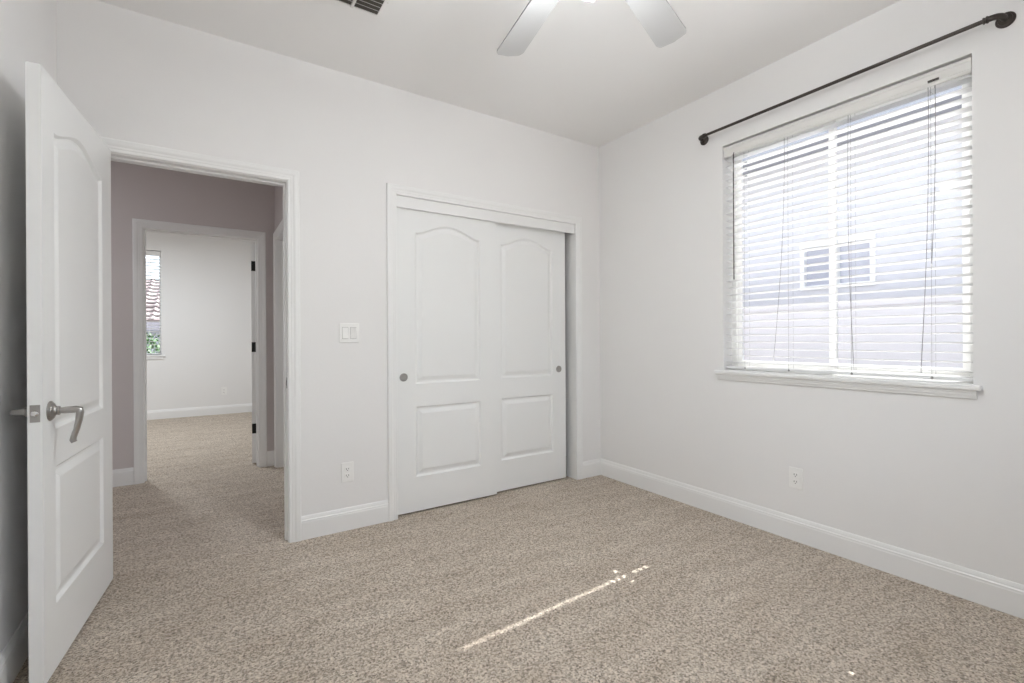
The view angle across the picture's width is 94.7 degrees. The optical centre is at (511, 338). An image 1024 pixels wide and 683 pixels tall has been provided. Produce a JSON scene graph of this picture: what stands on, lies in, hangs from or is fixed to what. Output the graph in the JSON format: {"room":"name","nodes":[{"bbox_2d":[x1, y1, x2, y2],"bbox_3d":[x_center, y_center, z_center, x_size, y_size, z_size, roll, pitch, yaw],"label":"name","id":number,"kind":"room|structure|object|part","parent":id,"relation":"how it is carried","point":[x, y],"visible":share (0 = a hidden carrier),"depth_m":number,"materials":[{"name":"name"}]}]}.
{"room":"empty bedroom","nodes":[
{"label":"empty bedroom","id":0,"kind":"room"},
{"bbox_2d":[0,0,56,653],"bbox_3d":[-1.141,-0.220,0.622,0.120,2.730,3.526,0,0,-33],"label":"wall","id":1,"kind":"structure","parent":0,"point":[28,28],"depth_m":1.64,"materials":[{"name":"paint"}]},
{"bbox_2d":[0,613,28,682],"bbox_3d":[-1.048,1.078,0.679,0.086,0.133,3.526,0,0,-33],"label":"baseboard","id":2,"kind":"structure","parent":1,"relation":"attached to","point":[15,653],"depth_m":1.60,"materials":[{"name":"white paint"}]},
{"bbox_2d":[111,161,274,469],"bbox_3d":[-2.714,-0.214,3.997,6.047,2.730,0.120,0,0,-33],"label":"wall","id":3,"kind":"structure","parent":0,"point":[137,191],"depth_m":3.81,"materials":[{"name":"paint"}]},
{"bbox_2d":[112,467,133,486],"bbox_3d":[-3.410,1.089,2.429,2.119,0.133,1.744,0,0,-33],"label":"baseboard","id":4,"kind":"structure","parent":3,"relation":"attached to","point":[121,477],"depth_m":3.69,"materials":[{"name":"white paint"}]},
{"bbox_2d":[132,218,266,484],"bbox_3d":[-2.640,0.099,4.044,0.938,2.104,0.157,0,0,-33],"label":"trim","id":5,"kind":"structure","parent":3,"relation":"attached to","point":[139,226],"depth_m":3.84,"materials":[{"name":"white paint"}]},
{"bbox_2d":[251,244,255,462],"bbox_3d":[-2.527,0.138,4.651,0.047,2.000,0.778,0,0,-27],"label":"door","id":6,"kind":"structure","parent":3,"relation":"in","point":[253,293],"depth_m":4.31,"materials":[{"name":"white paint"}]},
{"bbox_2d":[267,451,273,465],"bbox_3d":[-2.164,1.082,4.249,0.071,0.133,0.052,0,0,-33],"label":"baseboard","id":7,"kind":"structure","parent":3,"relation":"attached to","point":[270,454],"depth_m":4.25,"materials":[{"name":"white paint"}]},
{"bbox_2d":[146,231,254,410],"bbox_3d":[-5.379,-0.202,6.713,4.540,2.730,0.140,0,0,-33],"label":"wall","id":8,"kind":"structure","parent":0,"point":[206,327],"depth_m":7.10,"materials":[{"name":"paint"}]},
{"bbox_2d":[147,256,164,358],"bbox_3d":[-5.720,-0.483,6.470,1.545,1.565,0.158,0,0,-33],"label":"window","id":9,"kind":"structure","parent":8,"relation":"in","point":[149,356],"depth_m":6.88,"materials":[{"name":"white plastic"}]},
{"bbox_2d":[146,251,160,353],"bbox_3d":[-5.712,-0.515,6.457,1.457,1.485,0.067,0,0,-33],"label":"window blind","id":10,"kind":"object","parent":9,"relation":"attached to","point":[149,253],"visible":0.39,"depth_m":6.80,"materials":[{"name":"white plastic"}]},
{"bbox_3d":[-5.681,0.270,6.416,1.545,0.059,0.029,0,0,-33],"label":"sill","id":11,"kind":"part","parent":9,"relation":"part of","materials":[{"name":"white paint"}]},
{"bbox_3d":[-5.458,-0.514,6.713,0.736,1.481,0.018,0,0,-33],"label":"sash","id":12,"kind":"part","parent":9,"relation":"part of","materials":[{"name":"white plastic"}]},
{"bbox_2d":[147,403,251,419],"bbox_3d":[-4.353,1.092,5.147,4.300,0.133,3.600,0,0,-33],"label":"baseboard","id":13,"kind":"structure","parent":8,"relation":"attached to","point":[238,408],"depth_m":7.06,"materials":[{"name":"white paint"}]},
{"bbox_2d":[274,186,282,229],"bbox_3d":[-1.629,-0.219,3.591,0.120,2.730,1.744,0,0,-33],"label":"wall","id":14,"kind":"structure","parent":0,"point":[278,191],"depth_m":4.06,"materials":[{"name":"paint"}]},
{"bbox_2d":[273,219,283,467],"bbox_3d":[-1.815,0.101,3.880,0.157,2.092,0.957,0,0,-33],"label":"trim","id":15,"kind":"structure","parent":14,"relation":"attached to","point":[278,234],"depth_m":4.20,"materials":[{"name":"white paint"}]},
{"bbox_2d":[56,0,600,515],"bbox_3d":[-1.531,-0.219,2.543,5.647,2.730,0.120,0,0,-33],"label":"wall","id":16,"kind":"structure","parent":0,"point":[133,76],"depth_m":2.78,"materials":[{"name":"paint"}]},
{"bbox_2d":[10,61,112,682],"bbox_3d":[-1.713,0.121,1.876,0.190,2.024,0.809,0,0,-28],"label":"door","id":17,"kind":"structure","parent":16,"relation":"in","point":[68,412],"depth_m":1.71,"materials":[{"name":"white paint"}]},
{"bbox_3d":[-1.646,0.243,1.589,0.042,0.024,0.118,0,0,-28],"label":"handle","id":18,"kind":"part","parent":17,"relation":"part of","materials":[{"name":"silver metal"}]},
{"bbox_3d":[-1.540,0.243,1.523,0.025,0.056,0.002,0,0,-28],"label":"latch plate","id":19,"kind":"part","parent":17,"relation":"part of","materials":[{"name":"silver metal"}]},
{"bbox_3d":[-1.502,0.293,1.611,0.065,0.127,0.024,0,0,-28],"label":"handle","id":20,"kind":"part","parent":17,"relation":"part of","materials":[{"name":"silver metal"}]},
{"bbox_2d":[99,136,300,542],"bbox_3d":[-1.624,0.101,2.481,0.922,2.092,0.157,0,0,-33],"label":"trim","id":21,"kind":"structure","parent":16,"relation":"attached to","point":[121,151],"depth_m":2.65,"materials":[{"name":"white paint"}]},
{"bbox_2d":[301,500,388,540],"bbox_3d":[-0.986,1.077,2.814,0.503,0.133,0.014,0,0,-33],"label":"baseboard","id":22,"kind":"structure","parent":16,"relation":"attached to","point":[354,517],"depth_m":2.80,"materials":[{"name":"white paint"}]},
{"bbox_2d":[341,462,353,482],"bbox_3d":[-0.984,0.798,2.819,0.072,0.117,0.008,0,0,-33],"label":"power outlet","id":23,"kind":"object","parent":16,"relation":"attached to","point":[347,470],"visible":1,"depth_m":2.82,"materials":[{"name":"white plastic"}]},
{"bbox_2d":[339,323,358,342],"bbox_3d":[-0.974,-0.034,2.825,0.117,0.117,0.013,0,0,-33],"label":"light switch","id":24,"kind":"object","parent":16,"relation":"attached to","point":[348,332],"visible":1,"depth_m":2.82,"materials":[{"name":"white plastic"}]},
{"bbox_2d":[396,207,496,514],"bbox_3d":[-0.436,0.118,3.229,0.748,2.020,0.037,0,0,-33],"label":"door","id":25,"kind":"structure","parent":16,"relation":"in","point":[447,399],"depth_m":3.21,"materials":[{"name":"white paint"}]},
{"bbox_3d":[-0.698,0.249,3.039,0.054,0.054,0.003,0,0,-33],"label":"finger pull","id":26,"kind":"part","parent":25,"relation":"part of","materials":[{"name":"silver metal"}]},
{"bbox_2d":[386,183,582,521],"bbox_3d":[-0.138,0.080,3.437,1.606,2.116,0.138,0,0,-33],"label":"trim","id":27,"kind":"structure","parent":16,"relation":"attached to","point":[400,196],"depth_m":3.41,"materials":[{"name":"white paint"}]},
{"bbox_2d":[496,222,565,491],"bbox_3d":[0.112,0.115,3.631,0.745,2.020,0.037,0,0,-33],"label":"door","id":28,"kind":"structure","parent":16,"relation":"in","point":[530,262],"depth_m":3.63,"materials":[{"name":"white paint"}]},
{"bbox_2d":[96,0,900,146],"bbox_3d":[-2.307,-1.681,3.192,6.227,0.200,9.400,0,0,-33],"label":"ceiling","id":29,"kind":"structure","parent":0,"point":[592,74],"depth_m":2.56,"materials":[{"name":"white paint"}]},
{"bbox_2d":[323,0,392,20],"bbox_3d":[-0.706,-1.581,2.119,0.346,0.014,0.340,0,0,-33],"label":"ceiling vent","id":30,"kind":"object","parent":29,"relation":"in","point":[374,9],"visible":1,"depth_m":2.25,"materials":[{"name":"white metal"}]},
{"bbox_2d":[497,0,685,55],"bbox_3d":[0.256,-1.348,1.466,1.384,0.488,1.427,0,0,-33],"label":"ceiling fan","id":31,"kind":"object","parent":29,"relation":"hanging from","point":[658,18],"visible":1,"depth_m":1.92,"materials":[{"name":"grey"}]},
{"bbox_3d":[0.086,-1.282,1.880,0.130,0.029,0.556,0,0,-22],"label":"blade","id":32,"kind":"part","parent":31,"relation":"part of","materials":[{"name":"grey"}]},
{"bbox_3d":[0.530,-1.284,1.821,0.130,0.029,0.556,0,0,38],"label":"blade","id":33,"kind":"part","parent":31,"relation":"part of","materials":[{"name":"grey"}]},
{"bbox_2d":[13,412,1023,682],"bbox_3d":[-2.292,1.210,3.194,6.227,0.120,9.400,0,0,-33],"label":"floor","id":34,"kind":"structure","parent":0,"point":[600,578],"depth_m":2.06,"materials":[{"name":"beige carpet"}]},
{"bbox_2d":[565,266,565,362],"bbox_3d":[0.685,-0.232,4.445,0.141,2.730,0.894,0,0,-33],"label":"wall","id":35,"kind":"structure","parent":0,"point":[565,266],"depth_m":4.57,"materials":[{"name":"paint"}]},
{"bbox_2d":[599,0,1023,584],"bbox_3d":[1.763,-0.236,2.510,0.160,2.730,3.526,0,0,-33],"label":"wall","id":36,"kind":"structure","parent":0,"point":[941,478],"depth_m":2.55,"materials":[{"name":"paint"}]},
{"bbox_2d":[789,466,802,489],"bbox_3d":[1.586,0.780,2.636,0.008,0.117,0.072,0,0,-33],"label":"power outlet","id":37,"kind":"object","parent":36,"relation":"attached to","point":[795,474],"visible":1,"depth_m":2.63,"materials":[{"name":"white plastic"}]},
{"bbox_2d":[792,472,798,477],"bbox_3d":[1.584,0.761,2.635,0.002,0.027,0.033,0,0,-33],"label":"receptacle","id":38,"kind":"object","parent":37,"relation":"attached to","point":[794,474],"depth_m":2.63,"materials":[{"name":"grey plastic"}]},
{"bbox_2d":[792,479,798,484],"bbox_3d":[1.584,0.800,2.635,0.002,0.027,0.033,0,0,-33],"label":"receptacle","id":39,"kind":"object","parent":37,"relation":"attached to","point":[794,481],"depth_m":2.63,"materials":[{"name":"grey plastic"}]},
{"bbox_2d":[583,458,1023,618],"bbox_3d":[1.616,1.064,2.411,0.207,0.133,3.526,0,0,-33],"label":"baseboard","id":40,"kind":"structure","parent":36,"relation":"attached to","point":[1006,596],"depth_m":2.44,"materials":[{"name":"white paint"}]},
{"bbox_2d":[714,73,981,399],"bbox_3d":[1.706,-0.482,2.558,0.180,1.488,1.244,0,0,-33],"label":"window","id":41,"kind":"structure","parent":36,"relation":"in","point":[939,388],"depth_m":2.48,"materials":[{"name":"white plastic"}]},
{"bbox_3d":[1.609,-0.513,2.803,0.018,1.362,0.563,0,0,-33],"label":"sash","id":42,"kind":"part","parent":41,"relation":"part of","materials":[{"name":"white plastic"}]},
{"bbox_3d":[1.687,0.209,2.544,0.125,0.026,1.244,0,0,-33],"label":"sill","id":43,"kind":"part","parent":41,"relation":"part of","materials":[{"name":"white paint"}]},
{"bbox_2d":[724,57,972,380],"bbox_3d":[1.690,-0.515,2.535,0.077,1.406,1.158,0,0,-33],"label":"window blind","id":44,"kind":"object","parent":41,"relation":"attached to","point":[963,67],"visible":0.93,"depth_m":2.40,"materials":[{"name":"white plastic"}]},
{"bbox_3d":[1.453,-0.495,2.922,0.054,1.352,0.005,0,0,-33],"label":"ladder cord","id":45,"kind":"part","parent":44,"relation":"part of","materials":[{"name":"white fabric"}]},
{"bbox_3d":[1.540,-0.523,2.722,0.006,1.266,0.069,0,0,-33],"label":"lift cord","id":46,"kind":"part","parent":44,"relation":"part of","materials":[{"name":"grey fabric"}]},
{"bbox_3d":[1.595,-0.496,2.704,0.054,1.352,0.005,0,0,-33],"label":"ladder cord","id":47,"kind":"part","parent":44,"relation":"part of","materials":[{"name":"white fabric"}]},
{"bbox_3d":[1.704,0.179,2.542,0.050,0.016,1.154,0,0,-33],"label":"rail","id":48,"kind":"part","parent":44,"relation":"part of","materials":[{"name":"white plastic"}]},
{"bbox_3d":[1.737,-0.506,2.420,0.006,1.301,0.025,0,0,-33],"label":"lift cord","id":49,"kind":"part","parent":44,"relation":"part of","materials":[{"name":"white fabric"}]},
{"bbox_3d":[1.765,-0.497,2.442,0.054,1.352,0.005,0,0,-33],"label":"ladder cord","id":50,"kind":"part","parent":44,"relation":"part of","materials":[{"name":"white fabric"}]},
{"bbox_3d":[1.898,-0.507,2.171,0.006,1.301,0.034,0,0,-33],"label":"lift cord","id":51,"kind":"part","parent":44,"relation":"part of","materials":[{"name":"white fabric"}]},
{"bbox_3d":[1.939,-0.497,2.174,0.054,1.352,0.005,0,0,-33],"label":"ladder cord","id":52,"kind":"part","parent":44,"relation":"part of","materials":[{"name":"white fabric"}]},
{"bbox_3d":[1.915,-0.749,2.143,0.006,0.816,0.019,0,0,-33],"label":"lift cord","id":53,"kind":"part","parent":44,"relation":"part of","materials":[{"name":"white fabric"}]},
{"bbox_3d":[1.917,-0.514,2.366,0.018,1.362,0.571,0,0,-33],"label":"sash","id":54,"kind":"part","parent":41,"relation":"part of","materials":[{"name":"white plastic"}]},
{"bbox_2d":[698,11,1015,144],"bbox_3d":[1.617,-1.308,2.503,0.082,0.062,1.458,0,0,-33],"label":"curtain rod","id":55,"kind":"object","parent":36,"relation":"attached to","point":[1003,20],"visible":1,"depth_m":2.19,"materials":[{"name":"black metal"}]},
{"label":"outside","id":56,"kind":"structure","parent":0,"visible":0},
{"bbox_3d":[-8.165,1.923,12.578,80.000,0.300,90.000,0,0,-33],"label":"ground","id":57,"kind":"structure","parent":56,"visible":0},
{"bbox_2d":[146,279,159,352],"bbox_3d":[-10.833,0.048,12.996,13.000,3.476,7.472,0,0,-33],"label":"house","id":58,"kind":"structure","parent":57,"relation":"on","point":[153,322],"depth_m":11.00,"materials":[{"name":"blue paint"}]},
{"bbox_2d":[146,333,159,352],"bbox_3d":[-7.159,0.828,9.171,1.725,1.903,1.454,0,0,-33],"label":"shrub","id":59,"kind":"object","parent":57,"relation":"on","point":[155,344],"visible":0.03,"depth_m":9.12,"materials":[{"name":"green plant"}]},
{"bbox_2d":[743,293,962,367],"bbox_3d":[2.376,0.694,5.121,0.180,2.060,16.000,0,0,-33],"label":"wall","id":60,"kind":"structure","parent":57,"relation":"on","point":[953,299],"depth_m":4.00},
{"bbox_2d":[743,85,962,305],"bbox_3d":[6.769,-1.144,7.981,9.375,5.687,15.200,0,0,-33],"label":"house","id":61,"kind":"structure","parent":57,"relation":"on","point":[955,261],"depth_m":5.10,"materials":[{"name":"paint"}]},
{"bbox_3d":[3.712,-0.848,5.373,0.010,0.450,0.660,0,0,-33],"label":"pane","id":62,"kind":"part","parent":61,"relation":"part of","materials":[{"name":"clear glass"}]}
]}

